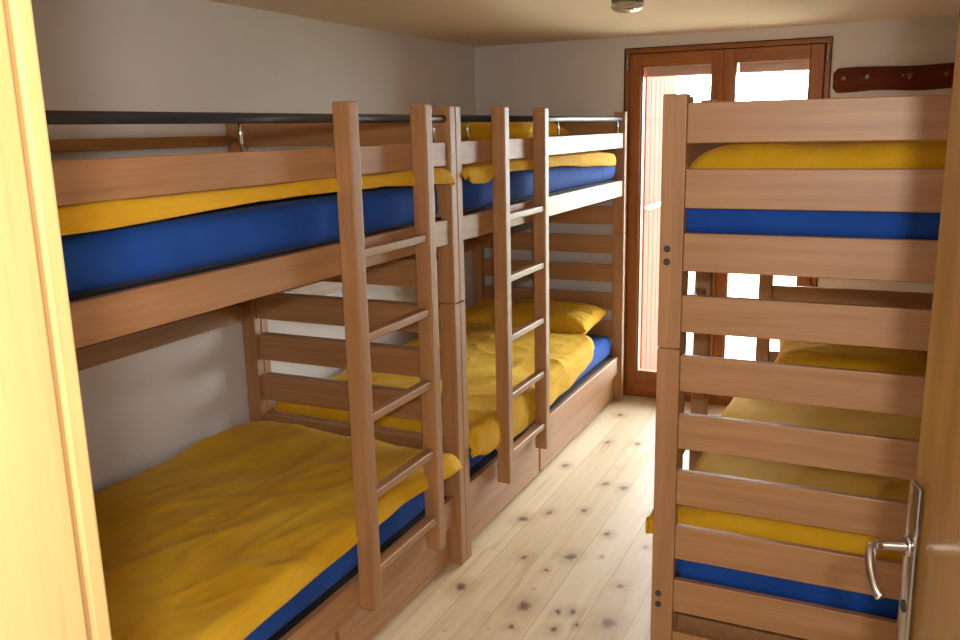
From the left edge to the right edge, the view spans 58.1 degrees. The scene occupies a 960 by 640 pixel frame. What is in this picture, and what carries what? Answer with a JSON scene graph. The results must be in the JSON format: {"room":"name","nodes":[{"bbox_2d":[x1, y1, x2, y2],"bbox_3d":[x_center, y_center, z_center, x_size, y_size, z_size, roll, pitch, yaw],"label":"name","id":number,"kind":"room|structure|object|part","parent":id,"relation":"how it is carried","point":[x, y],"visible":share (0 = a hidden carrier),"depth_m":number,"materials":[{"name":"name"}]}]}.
{"room":"hostel dormitory room","nodes":[
{"label":"hostel dormitory room","id":0,"kind":"room"},
{"bbox_2d":[31,0,475,492],"bbox_3d":[-1.024,-0.169,3.450,0.120,2.080,5.055,5,14,25],"label":"wall","id":1,"kind":"structure","parent":0,"point":[141,410],"depth_m":3.20,"materials":[{"name":"white paint"}]},
{"bbox_2d":[372,394,726,639],"bbox_3d":[0.369,0.993,3.154,3.058,0.120,4.875,5,14,25],"label":"floor","id":2,"kind":"structure","parent":0,"point":[569,557],"depth_m":3.28,"materials":[{"name":"brown wood"}]},
{"bbox_2d":[45,101,466,639],"bbox_3d":[-0.932,0.280,2.342,1.004,1.677,2.141,5,14,25],"label":"bunk bed","id":3,"kind":"object","parent":2,"relation":"on","point":[112,326],"visible":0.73,"depth_m":2.67,"materials":[{"name":"brown wood"}]},
{"bbox_3d":[-0.558,-0.465,1.990,0.025,0.025,2.060,5,14,25],"label":"handrail","id":4,"kind":"part","parent":3,"relation":"part of","materials":[{"name":"grey metal"}]},
{"bbox_3d":[-0.915,0.033,3.464,0.063,1.675,0.041,5,14,25],"label":"post","id":5,"kind":"part","parent":3,"relation":"part of","materials":[{"name":"brown wood"}]},
{"bbox_2d":[61,186,440,301],"bbox_3d":[-0.962,-0.213,2.242,0.892,0.154,2.038,5,14,25],"label":"mattress","id":6,"kind":"object","parent":3,"relation":"on","point":[96,263],"visible":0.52,"depth_m":1.97,"materials":[{"name":"blue fabric"}]},
{"bbox_2d":[57,168,455,235],"bbox_3d":[-0.935,-0.332,2.216,0.940,0.106,2.044,5,14,25],"label":"duvet","id":7,"kind":"object","parent":6,"relation":"on","point":[104,215],"visible":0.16,"depth_m":1.85,"materials":[{"name":"yellow fabric"}]},
{"bbox_3d":[-0.547,-0.095,2.071,0.024,0.086,2.055,5,14,25],"label":"bed rail","id":8,"kind":"part","parent":3,"relation":"part of","materials":[{"name":"brown wood"}]},
{"bbox_2d":[244,492,445,639],"bbox_3d":[-0.948,0.791,2.468,0.875,0.174,2.038,5,14,25],"label":"mattress","id":9,"kind":"object","parent":3,"relation":"on","point":[343,569],"visible":0.09,"depth_m":2.53,"materials":[{"name":"blue fabric"}]},
{"bbox_2d":[93,421,462,639],"bbox_3d":[-0.913,0.671,2.426,0.950,0.127,2.024,5,14,25],"label":"duvet","id":10,"kind":"object","parent":9,"relation":"on","point":[209,541],"visible":0.77,"depth_m":2.53,"materials":[{"name":"yellow fabric"}]},
{"bbox_3d":[-0.344,0.143,2.458,0.055,1.485,0.046,5,14,25],"label":"ladder rail","id":11,"kind":"part","parent":3,"relation":"part of","materials":[{"name":"brown wood"}]},
{"bbox_3d":[-0.537,0.912,2.299,0.024,0.106,2.055,5,14,25],"label":"bed rail","id":12,"kind":"part","parent":3,"relation":"part of","materials":[{"name":"brown wood"}]},
{"bbox_3d":[-0.518,0.888,3.026,0.557,0.150,0.723,5,14,25],"label":"drawer","id":13,"kind":"part","parent":3,"relation":"part of","materials":[{"name":"brown wood"}]},
{"bbox_3d":[-0.168,0.058,2.827,0.055,1.485,0.046,5,14,25],"label":"ladder rail","id":14,"kind":"part","parent":3,"relation":"part of","materials":[{"name":"brown wood"}]},
{"bbox_3d":[-0.104,0.098,3.091,0.063,1.675,0.041,5,14,25],"label":"post","id":15,"kind":"part","parent":3,"relation":"part of","materials":[{"name":"brown wood"}]},
{"bbox_2d":[247,106,626,559],"bbox_3d":[-0.027,-0.157,4.232,1.004,1.677,2.141,5,14,25],"label":"bunk bed","id":16,"kind":"object","parent":2,"relation":"on","point":[519,461],"visible":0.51,"depth_m":3.75,"materials":[{"name":"brown wood"}]},
{"bbox_3d":[-0.897,0.024,3.503,0.063,1.675,0.041,5,14,25],"label":"post","id":17,"kind":"part","parent":16,"relation":"part of","materials":[{"name":"brown wood"}]},
{"bbox_3d":[-0.086,0.089,3.130,0.063,1.675,0.041,5,14,25],"label":"post","id":18,"kind":"part","parent":16,"relation":"part of","materials":[{"name":"brown wood"}]},
{"bbox_3d":[-0.011,-0.405,5.355,0.063,1.675,0.041,5,14,25],"label":"post","id":19,"kind":"part","parent":16,"relation":"part of","materials":[{"name":"brown wood"}]},
{"bbox_3d":[0.089,-0.066,3.364,0.055,1.485,0.046,5,14,25],"label":"ladder rail","id":20,"kind":"part","parent":16,"relation":"part of","materials":[{"name":"brown wood"}]},
{"bbox_3d":[-0.144,0.707,3.806,0.557,0.150,0.791,5,14,25],"label":"drawer","id":21,"kind":"part","parent":16,"relation":"part of","materials":[{"name":"brown wood"}]},
{"bbox_2d":[462,166,617,214],"bbox_3d":[-0.058,-0.656,4.131,0.892,0.164,2.038,5,14,25],"label":"mattress","id":22,"kind":"object","parent":16,"relation":"on","point":[562,179],"visible":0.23,"depth_m":3.69,"materials":[{"name":"blue fabric"}]},
{"bbox_2d":[360,145,615,183],"bbox_3d":[-0.067,-0.752,4.032,0.938,0.151,1.888,5,14,25],"label":"duvet","id":23,"kind":"object","parent":22,"relation":"on","point":[482,172],"visible":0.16,"depth_m":3.63,"materials":[{"name":"yellow fabric"}]},
{"bbox_2d":[461,122,569,140],"bbox_3d":[0.103,-1.032,4.702,0.599,0.149,0.620,5,14,25],"label":"pillow","id":24,"kind":"object","parent":23,"relation":"on","point":[476,130],"visible":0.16,"depth_m":4.45,"materials":[{"name":"yellow fabric"}]},
{"bbox_2d":[469,334,612,477],"bbox_3d":[-0.043,0.349,4.357,0.876,0.184,2.038,5,14,25],"label":"mattress","id":25,"kind":"object","parent":16,"relation":"on","point":[602,345],"visible":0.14,"depth_m":4.63,"materials":[{"name":"blue fabric"}]},
{"bbox_2d":[274,322,593,457],"bbox_3d":[-0.069,0.274,4.187,0.956,0.220,1.746,5,14,25],"label":"duvet","id":26,"kind":"object","parent":25,"relation":"on","point":[570,355],"visible":0.46,"depth_m":3.88,"materials":[{"name":"yellow fabric"}]},
{"bbox_2d":[465,298,517,324],"bbox_3d":[0.040,-0.025,5.138,0.268,0.187,0.401,4,14,24],"label":"pillow","id":27,"kind":"object","parent":26,"relation":"on","point":[482,311],"visible":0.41,"depth_m":5.00,"materials":[{"name":"yellow fabric"}]},
{"bbox_2d":[511,298,607,334],"bbox_3d":[0.412,-0.017,4.983,0.560,0.174,0.357,5,14,28],"label":"pillow","id":28,"kind":"object","parent":25,"relation":"on","point":[567,317],"visible":0.59,"depth_m":4.88,"materials":[{"name":"yellow fabric"}]},
{"bbox_3d":[0.266,-0.152,3.733,0.055,1.485,0.046,5,14,25],"label":"ladder rail","id":29,"kind":"part","parent":16,"relation":"part of","materials":[{"name":"brown wood"}]},
{"bbox_3d":[0.347,-0.903,3.881,0.025,0.025,2.060,5,14,25],"label":"handrail","id":30,"kind":"part","parent":16,"relation":"part of","materials":[{"name":"grey metal"}]},
{"bbox_3d":[0.358,-0.532,3.961,0.024,0.086,2.055,5,14,25],"label":"bed rail","id":31,"kind":"part","parent":16,"relation":"part of","materials":[{"name":"brown wood"}]},
{"bbox_3d":[0.368,0.474,4.189,0.024,0.106,2.055,5,14,25],"label":"bed rail","id":32,"kind":"part","parent":16,"relation":"part of","materials":[{"name":"brown wood"}]},
{"bbox_3d":[0.286,0.499,4.704,0.557,0.150,1.203,5,14,25],"label":"drawer","id":33,"kind":"part","parent":16,"relation":"part of","materials":[{"name":"brown wood"}]},
{"bbox_3d":[0.800,-0.340,4.981,0.063,1.675,0.041,5,14,25],"label":"post","id":34,"kind":"part","parent":16,"relation":"part of","materials":[{"name":"brown wood"}]},
{"bbox_2d":[650,93,951,639],"bbox_3d":[1.355,0.048,3.167,1.004,1.677,2.141,5,14,25],"label":"bunk bed","id":35,"kind":"object","parent":2,"relation":"on","point":[681,608],"visible":0.77,"depth_m":2.26,"materials":[{"name":"brown wood"}]},
{"bbox_3d":[0.527,0.233,2.418,0.063,1.675,0.041,5,14,25],"label":"post","id":36,"kind":"part","parent":35,"relation":"part of","materials":[{"name":"brown wood"}]},
{"bbox_3d":[0.612,0.070,2.694,0.055,1.485,0.046,5,14,25],"label":"ladder rail","id":37,"kind":"part","parent":35,"relation":"part of","materials":[{"name":"brown wood"}]},
{"bbox_3d":[0.789,-0.015,3.063,0.055,1.485,0.046,5,14,25],"label":"ladder rail","id":38,"kind":"part","parent":35,"relation":"part of","materials":[{"name":"brown wood"}]},
{"bbox_3d":[0.995,0.893,2.853,0.557,0.150,0.791,5,14,25],"label":"drawer","id":39,"kind":"part","parent":35,"relation":"part of","materials":[{"name":"brown wood"}]},
{"bbox_3d":[1.414,-0.196,4.270,0.063,1.675,0.041,5,14,25],"label":"post","id":40,"kind":"part","parent":35,"relation":"part of","materials":[{"name":"brown wood"}]},
{"bbox_2d":[676,559,898,619],"bbox_3d":[1.393,0.563,3.268,0.875,0.174,2.038,5,14,25],"label":"mattress","id":41,"kind":"object","parent":35,"relation":"on","point":[801,591],"visible":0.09,"depth_m":2.41,"materials":[{"name":"blue fabric"}]},
{"bbox_2d":[645,397,921,560],"bbox_3d":[1.267,0.456,3.086,0.963,0.150,1.682,5,14,25],"label":"duvet","id":42,"kind":"object","parent":41,"relation":"on","point":[858,421],"visible":0.24,"depth_m":2.72,"materials":[{"name":"yellow fabric"}]},
{"bbox_2d":[775,340,927,374],"bbox_3d":[1.688,0.180,3.927,0.680,0.197,0.394,5,14,25],"label":"pillow","id":43,"kind":"object","parent":41,"relation":"on","point":[903,361],"visible":0.4,"depth_m":3.81,"materials":[{"name":"yellow fabric"}]},
{"bbox_2d":[686,208,940,239],"bbox_3d":[1.363,-0.443,3.049,0.892,0.154,2.038,5,14,25],"label":"mattress","id":44,"kind":"object","parent":35,"relation":"on","point":[895,225],"visible":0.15,"depth_m":2.19,"materials":[{"name":"blue fabric"}]},
{"bbox_2d":[688,140,946,168],"bbox_3d":[1.343,-0.586,3.022,0.924,0.148,2.026,5,14,25],"label":"duvet","id":45,"kind":"object","parent":44,"relation":"on","point":[913,153],"visible":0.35,"depth_m":2.18,"materials":[{"name":"yellow fabric"}]},
{"bbox_2d":[864,12,959,639],"bbox_3d":[0.476,0.445,0.717,0.108,1.973,0.822,0,13,8],"label":"door","id":46,"kind":"structure","parent":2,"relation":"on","point":[929,599],"depth_m":1.00,"materials":[{"name":"brown wood"}]},
{"bbox_3d":[0.495,0.303,1.063,0.083,0.053,0.041,-12,16,-40],"label":"lever handle","id":47,"kind":"part","parent":46,"relation":"part of","materials":[{"name":"silver metal"}]},
{"bbox_3d":[0.537,0.319,1.081,0.008,0.243,0.034,0,13,8],"label":"lock plate","id":48,"kind":"part","parent":46,"relation":"part of","materials":[{"name":"silver metal"}]},
{"bbox_2d":[207,0,959,46],"bbox_3d":[0.284,-1.136,2.600,3.058,0.120,5.055,5,14,25],"label":"ceiling","id":49,"kind":"structure","parent":0,"point":[474,23],"depth_m":3.86,"materials":[{"name":"white paint"}]},
{"bbox_2d":[611,0,643,12],"bbox_3d":[0.570,-1.218,3.341,0.124,0.054,0.124,5,14,25],"label":"ceiling lamp","id":50,"kind":"object","parent":49,"relation":"attached to","point":[621,6],"visible":1,"depth_m":3.30,"materials":[{"name":"silver metal"}]},
{"bbox_2d":[475,15,958,347],"bbox_3d":[1.321,-0.553,4.954,2.818,2.080,0.260,5,14,25],"label":"wall","id":51,"kind":"structure","parent":0,"point":[575,77],"depth_m":4.92,"materials":[{"name":"white paint"}]},
{"bbox_2d":[623,36,832,405],"bbox_3d":[1.332,-0.497,4.843,1.081,2.018,0.190,5,14,25],"label":"door","id":52,"kind":"structure","parent":51,"relation":"in","point":[720,61],"depth_m":4.81,"materials":[{"name":"brown wood"}]},
{"bbox_3d":[1.106,-0.518,4.945,0.388,1.942,0.071,5,14,25],"label":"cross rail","id":53,"kind":"part","parent":52,"relation":"part of","materials":[{"name":"brown wood"}]},
{"bbox_3d":[1.558,-0.482,4.737,0.380,1.942,0.071,5,14,25],"label":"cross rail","id":54,"kind":"part","parent":52,"relation":"part of","materials":[{"name":"brown wood"}]},
{"bbox_2d":[686,343,777,359],"bbox_3d":[1.807,0.380,5.786,1.881,0.080,1.240,5,14,25],"label":"balcony floor","id":55,"kind":"structure","parent":51,"relation":"attached to","point":[731,352],"depth_m":6.25,"materials":[{"name":"grey concrete"}]},
{"bbox_2d":[640,68,676,369],"bbox_3d":[1.160,-0.877,5.557,0.060,2.500,0.782,5,14,25],"label":"curtain","id":56,"kind":"object","parent":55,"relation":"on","point":[655,87],"visible":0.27,"depth_m":5.43,"materials":[{"name":"white fabric"}]},
{"bbox_2d":[832,63,954,92],"bbox_3d":[2.105,-1.189,4.236,0.700,0.125,0.081,5,14,25],"label":"coat rack","id":57,"kind":"object","parent":51,"relation":"attached to","point":[932,76],"visible":0.97,"depth_m":4.28,"materials":[{"name":"brown wood"}]},
{"bbox_3d":[-0.408,0.354,0.515,3.518,2.300,0.180,5,14,25],"label":"wall","id":58,"kind":"structure","parent":0,"visible":0},
{"bbox_2d":[0,0,111,639],"bbox_3d":[0.060,0.507,0.330,0.860,2.060,0.226,5,14,25],"label":"trim","id":59,"kind":"structure","parent":58,"relation":"attached to","point":[52,583],"depth_m":0.46,"materials":[{"name":"brown wood"}]},
{"label":"outside","id":60,"kind":"structure","parent":0,"visible":0},
{"bbox_2d":[686,271,796,350],"bbox_3d":[14.157,-2.213,30.378,60.000,0.200,53.485,5,14,25],"label":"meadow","id":61,"kind":"structure","parent":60,"point":[740,285],"depth_m":24.61,"materials":[{"name":"white"}]}
]}

